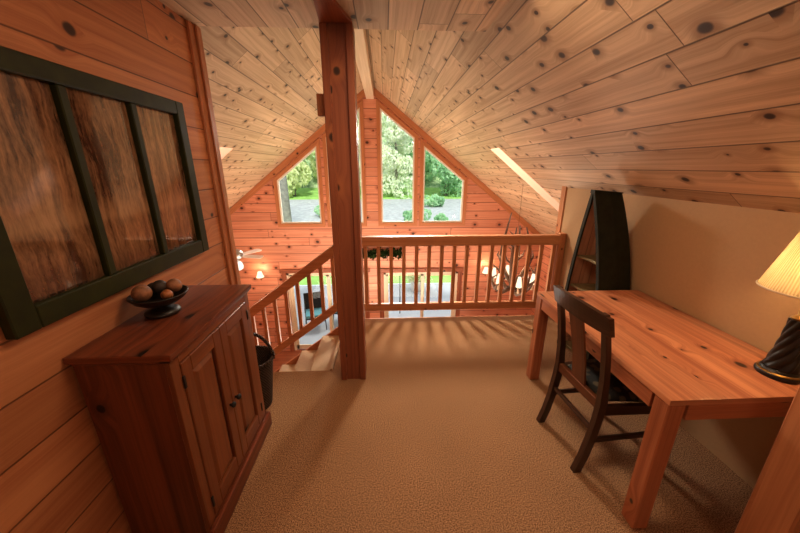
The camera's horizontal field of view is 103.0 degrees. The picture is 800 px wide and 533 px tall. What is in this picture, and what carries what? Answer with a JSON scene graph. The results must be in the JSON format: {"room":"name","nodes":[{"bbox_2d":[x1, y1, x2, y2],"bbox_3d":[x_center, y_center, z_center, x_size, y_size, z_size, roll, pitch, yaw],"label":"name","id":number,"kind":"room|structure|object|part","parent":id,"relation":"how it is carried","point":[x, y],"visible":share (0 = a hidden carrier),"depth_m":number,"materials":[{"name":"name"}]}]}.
{"room":"cabin loft","nodes":[
{"label":"cabin loft","id":0,"kind":"room"},
{"bbox_2d":[0,0,229,532],"bbox_3d":[-1.217,0.307,0.374,0.100,2.491,4.045,-1,17,-3],"label":"wall","id":1,"kind":"structure","parent":0,"point":[56,477],"depth_m":1.18,"materials":[{"name":"orange wood"}]},
{"bbox_2d":[0,46,208,339],"bbox_3d":[-1.200,-0.343,1.365,0.036,0.840,1.110,-1,17,-3],"label":"window","id":2,"kind":"structure","parent":1,"relation":"in","point":[99,193],"depth_m":1.19,"materials":[{"name":"green paint"}]},
{"bbox_3d":[-1.195,-0.250,1.050,0.004,0.696,0.294,-1,17,-3],"label":"pane","id":3,"kind":"part","parent":2,"relation":"part of","materials":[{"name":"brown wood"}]},
{"bbox_3d":[-1.211,-0.350,1.369,0.004,0.696,0.294,-1,17,-3],"label":"pane","id":4,"kind":"part","parent":2,"relation":"part of","materials":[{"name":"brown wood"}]},
{"bbox_3d":[-1.226,-0.449,1.687,0.004,0.696,0.294,-1,17,-3],"label":"pane","id":5,"kind":"part","parent":2,"relation":"part of","materials":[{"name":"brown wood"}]},
{"bbox_2d":[185,20,240,284],"bbox_3d":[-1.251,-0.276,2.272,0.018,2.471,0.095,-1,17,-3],"label":"trim","id":6,"kind":"structure","parent":1,"relation":"attached to","point":[189,26],"depth_m":2.08,"materials":[{"name":"orange wood"}]},
{"bbox_2d":[273,349,305,371],"bbox_3d":[-0.453,2.927,5.218,7.620,0.100,5.850,-1,17,-3],"label":"floor","id":7,"kind":"structure","parent":0,"point":[283,357],"depth_m":7.53,"materials":[{"name":"brown wood"}]},
{"bbox_2d":[249,245,336,355],"bbox_3d":[-2.139,1.428,3.833,3.050,3.568,0.084,-1,17,-3],"label":"stair railing","id":8,"kind":"object","parent":7,"relation":"on","point":[306,271],"visible":0.3,"depth_m":3.54,"materials":[{"name":"brown wood"}]},
{"bbox_3d":[-2.114,0.834,3.649,3.000,2.324,0.084,-1,17,-3],"label":"rail","id":9,"kind":"part","parent":8,"relation":"part of","materials":[{"name":"brown wood"}]},
{"bbox_3d":[-2.114,1.463,3.846,3.000,2.306,0.044,-1,17,-3],"label":"rail","id":10,"kind":"part","parent":8,"relation":"part of","materials":[{"name":"brown wood"}]},
{"bbox_2d":[274,327,338,371],"bbox_3d":[-2.217,2.060,3.496,3.250,2.708,0.952,-1,17,-3],"label":"staircase","id":11,"kind":"structure","parent":7,"relation":"on","point":[320,356],"depth_m":3.42,"materials":[{"name":"beige carpet"}]},
{"bbox_2d":[158,0,508,31],"bbox_3d":[-0.261,-0.876,0.052,1.813,0.001,4.045,-1,17,-3],"label":"ceiling","id":12,"kind":"structure","parent":0,"point":[431,15],"depth_m":1.77,"materials":[{"name":"beige wood"}]},
{"bbox_2d":[313,0,350,22],"bbox_3d":[-0.345,-1.230,1.224,0.185,0.019,1.300,-1,17,-3],"label":"trim","id":13,"kind":"structure","parent":12,"relation":"attached to","point":[328,11],"depth_m":1.72,"materials":[{"name":"brown wood"}]},
{"bbox_2d":[231,96,538,350],"bbox_3d":[-0.586,-0.751,7.026,7.620,5.843,0.001,-1,17,-3],"label":"wall","id":14,"kind":"structure","parent":0,"point":[255,223],"depth_m":7.08,"materials":[{"name":"brown wood"}]},
{"bbox_2d":[256,271,263,279],"bbox_3d":[-3.119,0.216,7.105,0.164,0.222,0.181,-1,17,-3],"label":"wall sconce","id":15,"kind":"object","parent":14,"relation":"attached to","point":[260,275],"visible":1,"depth_m":7.04,"materials":[{"name":"white glass"}]},
{"bbox_2d":[229,89,364,215],"bbox_3d":[-2.452,-2.029,6.521,3.878,3.096,0.023,-1,17,-3],"label":"trim","id":16,"kind":"structure","parent":14,"relation":"attached to","point":[360,95],"depth_m":6.50,"materials":[{"name":"orange wood"}]},
{"bbox_2d":[273,138,325,226],"bbox_3d":[-2.125,-1.726,6.665,1.010,1.801,0.082,-1,17,-3],"label":"window","id":17,"kind":"structure","parent":14,"relation":"in","point":[315,146],"depth_m":6.66,"materials":[{"name":"orange wood"}]},
{"bbox_2d":[279,268,369,350],"bbox_3d":[-1.701,1.043,7.560,2.030,2.100,0.125,-1,17,-3],"label":"door","id":18,"kind":"structure","parent":14,"relation":"in","point":[286,273],"depth_m":7.45,"materials":[{"name":"brown wood"}]},
{"bbox_3d":[-2.070,1.093,7.600,0.915,1.940,0.035,-1,17,-3],"label":"sash","id":19,"kind":"part","parent":18,"relation":"part of","materials":[{"name":"beige wood"}]},
{"bbox_3d":[-1.284,1.094,7.597,0.815,1.940,0.035,-1,17,-3],"label":"sash","id":20,"kind":"part","parent":18,"relation":"part of","materials":[{"name":"beige wood"}]},
{"bbox_2d":[322,100,366,226],"bbox_3d":[-1.144,-2.078,6.604,0.845,2.507,0.082,-1,17,-3],"label":"window","id":21,"kind":"structure","parent":14,"relation":"in","point":[360,110],"depth_m":6.59,"materials":[{"name":"orange wood"}]},
{"bbox_3d":[-1.144,-2.039,6.622,0.687,2.266,0.050,-1,17,-3],"label":"sash","id":22,"kind":"part","parent":21,"relation":"part of","materials":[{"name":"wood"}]},
{"bbox_2d":[362,247,401,259],"bbox_3d":[-0.581,-0.288,7.084,1.313,0.334,0.217,-1,17,-3],"label":"leaf garland","id":23,"kind":"object","parent":14,"relation":"attached to","point":[372,253],"visible":0.45,"depth_m":7.07,"materials":[{"name":"green plant"}]},
{"bbox_2d":[376,100,417,225],"bbox_3d":[-0.050,-2.093,6.653,0.845,2.507,0.082,-1,17,-3],"label":"window","id":24,"kind":"structure","parent":14,"relation":"in","point":[380,108],"depth_m":6.62,"materials":[{"name":"orange wood"}]},
{"bbox_2d":[380,268,463,317],"bbox_3d":[0.482,1.022,7.661,2.000,2.080,0.125,-1,17,-3],"label":"door","id":25,"kind":"structure","parent":14,"relation":"in","point":[385,273],"depth_m":7.41,"materials":[{"name":"brown wood"}]},
{"bbox_3d":[0.120,1.072,7.701,0.900,1.920,0.035,-1,17,-3],"label":"sash","id":26,"kind":"part","parent":25,"relation":"part of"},
{"bbox_3d":[0.891,1.073,7.697,0.800,1.920,0.035,-1,17,-3],"label":"sash","id":27,"kind":"part","parent":25,"relation":"part of","materials":[{"name":"glass"}]},
{"bbox_2d":[419,138,467,225],"bbox_3d":[0.929,-1.773,6.801,1.025,1.809,0.082,-1,17,-3],"label":"window","id":28,"kind":"structure","parent":14,"relation":"in","point":[424,146],"depth_m":6.79,"materials":[{"name":"orange wood"}]},
{"bbox_2d":[374,88,540,233],"bbox_3d":[1.281,-2.081,6.688,3.878,3.096,0.023,-1,17,-3],"label":"trim","id":29,"kind":"structure","parent":14,"relation":"attached to","point":[377,94],"depth_m":6.62,"materials":[{"name":"orange wood"}]},
{"bbox_2d":[482,267,487,275],"bbox_3d":[1.976,0.126,7.327,0.164,0.222,0.181,-1,17,-3],"label":"wall sconce","id":30,"kind":"object","parent":14,"relation":"attached to","point":[485,271],"visible":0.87,"depth_m":7.26,"materials":[{"name":"white glass"}]},
{"bbox_2d":[224,315,752,532],"bbox_3d":[0.264,1.466,1.310,3.510,0.280,5.000,-1,17,-3],"label":"floor","id":31,"kind":"structure","parent":0,"point":[442,433],"depth_m":1.91,"materials":[{"name":"beige carpet"}]},
{"bbox_2d":[63,284,271,532],"bbox_3d":[-1.024,0.692,1.636,0.382,1.003,0.740,-1,17,-3],"label":"storage cabinet","id":32,"kind":"object","parent":31,"relation":"on","point":[175,403],"visible":0.94,"depth_m":1.35,"materials":[{"name":"brown wood"}]},
{"bbox_2d":[126,285,187,318],"bbox_3d":[-1.097,0.168,1.462,0.230,0.100,0.230,-1,17,-3],"label":"pedestal bowl","id":33,"kind":"object","parent":32,"relation":"on","point":[159,308],"visible":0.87,"depth_m":1.42,"materials":[{"name":"brown metal"}]},
{"bbox_2d":[131,285,152,301],"bbox_3d":[-1.137,0.118,1.402,0.076,0.076,0.076,-1,17,-3],"label":"decorative ball","id":34,"kind":"object","parent":33,"relation":"in","point":[140,293],"visible":1,"depth_m":1.38,"materials":[{"name":"brown wood"}]},
{"bbox_2d":[151,280,166,293],"bbox_3d":[-1.113,0.094,1.475,0.064,0.064,0.064,-1,17,-3],"label":"decorative ball","id":35,"kind":"object","parent":33,"relation":"in","point":[158,286],"visible":0.84,"depth_m":1.45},
{"bbox_2d":[160,289,172,298],"bbox_3d":[-1.055,0.128,1.441,0.048,0.048,0.048,-1,17,-3],"label":"decorative ball","id":36,"kind":"object","parent":33,"relation":"in","point":[165,294],"visible":0.83,"depth_m":1.43,"materials":[{"name":"orange"}]},
{"bbox_2d":[166,279,181,291],"bbox_3d":[-1.064,0.090,1.498,0.066,0.066,0.066,-1,17,-3],"label":"decorative ball","id":37,"kind":"object","parent":33,"relation":"in","point":[175,285],"visible":0.91,"depth_m":1.48,"materials":[{"name":"brown wood"}]},
{"bbox_3d":[-0.866,0.717,1.493,0.021,0.804,0.295,-1,17,-3],"label":"door","id":38,"kind":"part","parent":32,"relation":"part of","materials":[{"name":"brown wood"}]},
{"bbox_3d":[-0.867,0.713,1.492,0.017,0.658,0.179,-1,17,-3],"label":"panel","id":39,"kind":"part","parent":32,"relation":"part of","materials":[{"name":"brown wood"}]},
{"bbox_3d":[-0.877,0.704,1.645,0.020,0.974,0.700,-1,17,-3],"label":"frame","id":40,"kind":"part","parent":32,"relation":"part of","materials":[{"name":"brown wood"}]},
{"bbox_3d":[-0.846,0.701,1.614,0.030,0.030,0.029,-1,17,-3],"label":"knob","id":41,"kind":"part","parent":32,"relation":"part of","materials":[{"name":"black metal"}]},
{"bbox_3d":[-0.880,0.628,1.778,0.021,0.804,0.295,-1,17,-3],"label":"door","id":42,"kind":"part","parent":32,"relation":"part of","materials":[{"name":"brown wood"}]},
{"bbox_3d":[-0.881,0.624,1.777,0.017,0.658,0.179,-1,17,-3],"label":"panel","id":43,"kind":"part","parent":32,"relation":"part of","materials":[{"name":"brown wood"}]},
{"bbox_2d":[253,332,274,409],"bbox_3d":[-1.036,0.727,2.232,0.322,0.581,0.318,-1,17,-3],"label":"wicker basket","id":44,"kind":"object","parent":31,"relation":"on","point":[265,354],"visible":0.34,"depth_m":2.23,"materials":[{"name":"brown wicker"}]},
{"bbox_3d":[-1.037,0.545,2.196,0.322,0.212,0.022,-1,17,-3],"label":"handle","id":45,"kind":"part","parent":44,"relation":"part of","materials":[{"name":"wicker"}]},
{"bbox_2d":[319,21,366,379],"bbox_3d":[-0.379,-0.282,2.299,0.194,2.467,0.176,-1,17,-3],"label":"timber post","id":46,"kind":"object","parent":31,"relation":"on","point":[337,40],"visible":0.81,"depth_m":2.14,"materials":[{"name":"brown wood"}]},
{"bbox_2d":[316,94,324,116],"bbox_3d":[-0.505,-1.042,2.062,0.054,0.130,0.060,-1,17,-3],"label":"wooden block","id":47,"kind":"object","parent":46,"relation":"attached to","point":[320,98],"visible":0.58,"depth_m":2.03,"materials":[{"name":"orange wood"}]},
{"bbox_2d":[365,315,516,318],"bbox_3d":[0.592,0.715,3.724,2.417,0.275,0.020,-1,17,-3],"label":"trim","id":48,"kind":"structure","parent":31,"relation":"on","point":[504,315],"depth_m":3.69,"materials":[{"name":"orange wood"}]},
{"bbox_2d":[362,232,566,310],"bbox_3d":[0.589,0.239,3.596,2.412,1.238,0.100,-1,17,-3],"label":"guard railing","id":49,"kind":"object","parent":31,"relation":"on","point":[557,240],"visible":0.87,"depth_m":3.52,"materials":[{"name":"brown wood"}]},
{"bbox_3d":[0.602,0.450,3.663,2.258,0.087,0.044,-1,17,-3],"label":"rail","id":50,"kind":"part","parent":49,"relation":"part of","materials":[{"name":"brown wood"}]},
{"bbox_3d":[0.602,-0.282,3.434,2.258,0.106,0.090,-1,17,-3],"label":"rail","id":51,"kind":"part","parent":49,"relation":"part of","materials":[{"name":"brown wood"}]},
{"bbox_3d":[1.761,0.223,3.649,0.066,1.238,0.100,-1,17,-3],"label":"newel post","id":52,"kind":"part","parent":49,"relation":"part of","materials":[{"name":"brown wood"}]},
{"bbox_2d":[536,285,651,472],"bbox_3d":[1.186,0.626,1.868,0.536,0.990,0.456,-2,17,-6],"label":"desk chair","id":53,"kind":"object","parent":31,"relation":"on","point":[594,379],"visible":0.81,"depth_m":1.76,"materials":[{"name":"brown wood"}]},
{"bbox_3d":[0.985,0.582,2.026,0.122,0.980,0.034,-2,17,-6],"label":"leg","id":54,"kind":"part","parent":53,"relation":"part of","materials":[{"name":"brown wood"}]},
{"bbox_3d":[1.047,0.690,1.871,0.030,0.057,0.337,-2,17,-6],"label":"seat rail","id":55,"kind":"part","parent":53,"relation":"part of","materials":[{"name":"brown wood"}]},
{"bbox_3d":[0.959,0.217,1.712,0.080,0.116,0.456,-2,17,-6],"label":"crest rail","id":56,"kind":"part","parent":53,"relation":"part of","materials":[{"name":"brown wood"}]},
{"bbox_3d":[1.029,0.693,1.673,0.122,0.980,0.034,-2,17,-6],"label":"leg","id":57,"kind":"part","parent":53,"relation":"part of","materials":[{"name":"brown wood"}]},
{"bbox_3d":[1.258,0.658,1.887,0.390,0.038,0.424,-2,17,-6],"label":"seat","id":58,"kind":"part","parent":53,"relation":"part of","materials":[{"name":"fabric"}]},
{"bbox_3d":[1.257,0.703,1.901,0.380,0.055,0.454,-2,17,-6],"label":"seat frame","id":59,"kind":"part","parent":53,"relation":"part of","materials":[{"name":"brown wood"}]},
{"bbox_2d":[565,189,629,359],"bbox_3d":[1.662,0.111,2.691,0.335,1.483,0.476,-1,17,-3],"label":"bookcase","id":60,"kind":"object","parent":31,"relation":"on","point":[601,255],"visible":0.47,"depth_m":2.48,"materials":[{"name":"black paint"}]},
{"bbox_3d":[1.697,0.790,2.905,0.234,0.020,0.425,-1,17,-3],"label":"shelf","id":61,"kind":"part","parent":60,"relation":"part of","materials":[{"name":"black wood"}]},
{"bbox_3d":[1.688,0.222,2.727,0.235,0.020,0.405,-1,17,-3],"label":"shelf","id":62,"kind":"part","parent":60,"relation":"part of","materials":[{"name":"brown wood"}]},
{"bbox_3d":[1.673,-0.050,2.642,0.229,0.020,0.301,-1,17,-3],"label":"shelf","id":63,"kind":"part","parent":60,"relation":"part of","materials":[{"name":"brown wood"}]},
{"bbox_2d":[526,290,799,528],"bbox_3d":[1.472,0.717,1.993,0.796,0.742,1.194,-1,17,-3],"label":"writing desk","id":64,"kind":"object","parent":31,"relation":"on","point":[680,365],"visible":0.84,"depth_m":1.52,"materials":[{"name":"red wood"}]},
{"bbox_3d":[1.089,0.570,2.512,0.076,0.715,0.076,-1,17,-3],"label":"leg","id":65,"kind":"part","parent":64,"relation":"part of","materials":[{"name":"red wood"}]},
{"bbox_3d":[1.141,0.901,1.450,0.076,0.715,0.076,-1,17,-3],"label":"leg","id":66,"kind":"part","parent":64,"relation":"part of","materials":[{"name":"red wood"}]},
{"bbox_2d":[753,232,799,384],"bbox_3d":[1.733,0.174,1.361,0.323,0.672,0.323,-16,23,-41],"label":"table lamp","id":67,"kind":"object","parent":64,"relation":"on","point":[781,363],"visible":1,"depth_m":1.39,"materials":[{"name":"beige fabric"}]},
{"bbox_3d":[1.733,0.105,1.340,0.324,0.007,0.324,-1,17,-3],"label":"shade trim","id":68,"kind":"part","parent":67,"relation":"part of","materials":[{"name":"beige fabric"}]},
{"bbox_3d":[1.733,-0.019,1.301,0.314,0.260,0.314,-1,17,-3],"label":"lamp shade","id":69,"kind":"part","parent":67,"relation":"part of","materials":[{"name":"beige fabric"}]},
{"bbox_2d":[734,385,799,532],"bbox_3d":[1.514,0.502,1.102,0.150,1.684,0.140,-1,17,-3],"label":"timber post","id":70,"kind":"object","parent":31,"relation":"on","point":[773,505],"visible":1,"depth_m":1.20,"materials":[{"name":"orange wood"}]},
{"bbox_2d":[198,0,799,233],"bbox_3d":[-0.385,-0.830,2.527,7.620,3.010,8.750,-1,17,-3],"label":"ceiling","id":71,"kind":"structure","parent":0,"point":[687,100],"depth_m":1.99,"materials":[{"name":"beige wood"}]},
{"bbox_2d":[220,147,232,159],"bbox_3d":[-2.730,-1.107,3.993,1.215,1.196,0.330,-1,17,-3],"label":"window","id":72,"kind":"structure","parent":71,"relation":"attached to","point":[224,151],"depth_m":4.08,"materials":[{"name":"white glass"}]},
{"bbox_2d":[226,191,262,270],"bbox_3d":[-2.854,-0.607,5.411,0.972,1.432,0.951,-1,17,-3],"label":"ceiling fan","id":73,"kind":"object","parent":71,"relation":"hanging from","point":[240,254],"visible":0.4,"depth_m":5.55,"materials":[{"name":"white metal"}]},
{"bbox_3d":[-2.865,-0.013,5.624,0.184,0.170,0.184,-1,17,-3],"label":"globe","id":74,"kind":"part","parent":73,"relation":"part of"},
{"bbox_3d":[-2.570,-0.172,5.518,0.400,0.031,0.124,3,18,10],"label":"blade","id":75,"kind":"part","parent":73,"relation":"part of","materials":[{"name":"beige wood"}]},
{"bbox_3d":[-2.723,-0.267,5.821,0.124,0.031,0.400,9,20,27],"label":"blade","id":76,"kind":"part","parent":73,"relation":"part of","materials":[{"name":"beige wood"}]},
{"bbox_2d":[354,29,373,98],"bbox_3d":[-0.477,-2.675,4.005,0.150,0.188,4.565,-1,17,-3],"label":"ridge beam","id":77,"kind":"structure","parent":71,"relation":"attached to","point":[362,58],"depth_m":4.03,"materials":[{"name":"beige wood"}]},
{"bbox_2d":[491,245,535,296],"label":"antler chandelier","id":78,"kind":"object","parent":71,"relation":"hanging from","point":[518,280],"depth_m":4.96,"materials":[{"name":"brown"}]},
{"bbox_2d":[492,268,495,281],"bbox_3d":[1.542,0.148,5.228,0.088,0.260,0.088,-1,17,-3],"label":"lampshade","id":79,"kind":"object","parent":78,"relation":"on","point":[494,269],"depth_m":5.19,"materials":[{"name":"white fabric"}]},
{"bbox_2d":[496,273,499,289],"bbox_3d":[1.534,0.237,4.942,0.088,0.260,0.088,-1,17,-3],"label":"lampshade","id":80,"kind":"object","parent":78,"relation":"on","point":[497,280],"depth_m":4.91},
{"bbox_2d":[516,277,521,293],"bbox_3d":[1.789,0.284,4.792,0.088,0.260,0.088,-1,17,-3],"label":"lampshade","id":81,"kind":"object","parent":78,"relation":"on","point":[519,282],"depth_m":4.76,"materials":[{"name":"white fabric"}]},
{"bbox_2d":[530,274,534,289],"bbox_3d":[2.053,0.241,4.929,0.088,0.260,0.088,-1,17,-3],"label":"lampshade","id":82,"kind":"object","parent":78,"relation":"on","point":[532,279],"depth_m":4.90,"materials":[{"name":"white fabric"}]},
{"bbox_2d":[491,148,558,210],"bbox_3d":[1.810,-1.171,4.197,1.215,1.196,0.330,-1,17,-3],"label":"window","id":83,"kind":"structure","parent":71,"relation":"attached to","point":[497,151],"depth_m":4.35,"materials":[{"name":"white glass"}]},
{"bbox_2d":[531,245,551,314],"bbox_3d":[3.351,1.137,6.000,0.100,2.850,3.650,-1,17,-3],"label":"wall","id":84,"kind":"structure","parent":0,"point":[547,248],"depth_m":7.13,"materials":[{"name":"brown wood"}]},
{"bbox_2d":[559,187,799,488],"bbox_3d":[1.963,0.594,1.210,0.100,1.444,5.170,-1,17,-3],"label":"wall","id":85,"kind":"structure","parent":0,"point":[705,261],"depth_m":1.88,"materials":[{"name":"beige paint"}]},
{"bbox_2d":[555,186,566,233],"bbox_3d":[1.811,-0.179,3.667,0.062,1.455,0.090,-1,17,-3],"label":"trim","id":86,"kind":"structure","parent":85,"relation":"attached to","point":[564,188],"depth_m":3.51,"materials":[{"name":"brown wood"}]},
{"label":"outside","id":87,"kind":"structure","parent":0,"visible":0},
{"bbox_2d":[289,199,460,221],"bbox_3d":[-1.279,-4.695,27.051,90.000,0.370,17.500,-1,17,-3],"label":"gravel drive","id":88,"kind":"structure","parent":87,"point":[393,209],"depth_m":28.02,"materials":[{"name":"grey gravel"}]},
{"bbox_2d":[313,205,319,215],"bbox_3d":[-5.695,-4.170,24.179,1.397,1.208,1.987,-16,23,-41],"label":"shrub","id":89,"kind":"object","parent":88,"relation":"on","point":[317,211],"visible":0.06,"depth_m":24.12,"materials":[{"name":"green plant"}]},
{"bbox_2d":[403,208,431,220],"bbox_3d":[1.210,-3.403,21.776,2.208,1.342,1.552,-6,18,-18],"label":"shrub","id":90,"kind":"object","parent":88,"relation":"on","point":[407,215],"visible":0.36,"depth_m":21.71,"materials":[{"name":"green plant"}]},
{"bbox_2d":[424,194,444,206],"bbox_3d":[3.030,-6.080,29.599,2.429,1.476,1.707,-3,18,-10],"label":"shrub","id":91,"kind":"object","parent":88,"relation":"on","point":[432,201],"visible":0.97,"depth_m":29.17,"materials":[{"name":"green plant"}]},
{"bbox_2d":[434,213,448,220],"bbox_3d":[2.865,-3.232,21.705,1.086,0.939,1.546,4,18,13],"label":"shrub","id":92,"kind":"object","parent":88,"relation":"on","point":[438,217],"visible":0.72,"depth_m":21.27,"materials":[{"name":"green plant"}]},
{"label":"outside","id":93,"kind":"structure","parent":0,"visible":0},
{"bbox_2d":[289,188,461,199],"bbox_3d":[-1.877,-9.028,39.040,180.000,0.750,8.000,-1,17,-3],"label":"ground","id":94,"kind":"structure","parent":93,"point":[301,193],"depth_m":38.14,"materials":[{"name":"green plant"}]},
{"bbox_2d":[286,154,312,196],"bbox_3d":[-12.433,-14.132,34.955,5.682,14.496,5.916,-3,18,-10],"label":"leafy tree","id":95,"kind":"object","parent":94,"relation":"on","point":[293,179],"visible":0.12,"depth_m":35.17,"materials":[{"name":"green plant"}]},
{"bbox_2d":[358,125,360,185],"bbox_3d":[-6.329,-14.042,35.051,5.867,14.366,5.884,-5,18,-17],"label":"leafy tree","id":96,"kind":"object","parent":94,"relation":"on","point":[358,125],"visible":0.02,"depth_m":35.65,"materials":[{"name":"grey plant"}]},
{"bbox_2d":[382,117,412,198],"bbox_3d":[-0.397,-13.224,35.773,5.884,12.066,5.883,-8,19,-24],"label":"leafy tree","id":97,"kind":"object","parent":94,"relation":"on","point":[393,134],"visible":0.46,"depth_m":35.05,"materials":[{"name":"green plant"}]},
{"bbox_2d":[425,151,461,196],"bbox_3d":[5.877,-12.950,35.727,5.854,11.892,5.016,-11,20,-31],"label":"leafy tree","id":98,"kind":"object","parent":94,"relation":"on","point":[450,182],"visible":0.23,"depth_m":35.58,"materials":[{"name":"green plant"}]},
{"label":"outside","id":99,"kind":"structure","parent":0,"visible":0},
{"bbox_2d":[287,114,441,187],"bbox_3d":[-2.910,-28.825,55.878,180.000,27.000,36.000,-1,17,-3],"label":"hills","id":100,"kind":"structure","parent":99,"point":[434,183],"depth_m":43.55,"materials":[{"name":"green plant"}]},
{"bbox_2d":[307,150,316,178],"bbox_3d":[-9.978,-17.185,42.220,5.916,11.355,5.682,6,18,20],"label":"leafy tree","id":101,"kind":"object","parent":100,"relation":"on","point":[313,163],"visible":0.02,"depth_m":42.16,"materials":[{"name":"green plant"}]},
{"bbox_2d":[357,113,389,171],"bbox_3d":[-3.647,-18.442,42.291,5.884,14.184,5.867,4,18,13],"label":"leafy tree","id":102,"kind":"object","parent":100,"relation":"on","point":[384,124],"visible":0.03,"depth_m":41.83,"materials":[{"name":"green plant"}]},
{"bbox_2d":[399,138,435,180],"bbox_3d":[2.399,-18.704,41.935,5.854,15.529,5.016,2,17,6],"label":"leafy tree","id":103,"kind":"object","parent":100,"relation":"on","point":[427,165],"visible":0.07,"depth_m":42.77,"materials":[{"name":"green plant"}]},
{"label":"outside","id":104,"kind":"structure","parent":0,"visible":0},
{"bbox_2d":[299,275,450,284],"bbox_3d":[-0.706,-0.622,15.556,50.000,0.550,6.900,-1,17,-3],"label":"lawn","id":105,"kind":"structure","parent":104,"point":[446,278],"depth_m":12.65,"materials":[{"name":"green plant"}]},
{"bbox_2d":[279,176,291,221],"bbox_3d":[-6.279,-8.086,15.834,0.702,14.310,0.720,-1,17,-3],"label":"trunk","id":106,"kind":"object","parent":105,"relation":"on","point":[286,209],"visible":0.18,"depth_m":17.06,"materials":[{"name":"grey plant"}]},
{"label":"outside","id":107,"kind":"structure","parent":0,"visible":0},
{"bbox_2d":[294,283,450,343],"bbox_3d":[-0.436,1.372,10.161,32.000,0.001,4.600,-1,17,-3],"label":"patio","id":108,"kind":"structure","parent":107,"point":[316,333],"depth_m":10.45,"materials":[{"name":"grey concrete"}]},
{"bbox_2d":[303,291,326,329],"bbox_3d":[-2.385,1.260,8.929,0.564,0.951,0.568,-5,18,-17],"label":"patio chair","id":109,"kind":"object","parent":108,"relation":"on","point":[316,295],"visible":0.52,"depth_m":9.04,"materials":[{"name":"black metal"}]},
{"bbox_3d":[-2.466,0.984,9.107,0.540,0.530,0.030,-5,18,-17],"label":"backrest","id":110,"kind":"part","parent":109,"relation":"part of","materials":[{"name":"black metal"}]},
{"bbox_2d":[306,307,321,318],"bbox_3d":[-2.384,1.304,8.938,0.500,0.079,0.510,-5,18,-17],"label":"cushion","id":111,"kind":"object","parent":109,"relation":"on","point":[317,310],"depth_m":8.87,"materials":[{"name":"teal fabric"}]},
{"bbox_2d":[406,275,431,291],"bbox_3d":[0.617,0.375,11.547,1.126,1.078,1.085,-16,24,-42],"label":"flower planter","id":112,"kind":"object","parent":108,"relation":"on","point":[410,278],"visible":0.36,"depth_m":11.46,"materials":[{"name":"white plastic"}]},
{"bbox_3d":[0.607,0.689,11.677,0.520,0.400,0.520,-1,17,-3],"label":"pot","id":113,"kind":"part","parent":112,"relation":"part of","materials":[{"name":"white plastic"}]}
]}

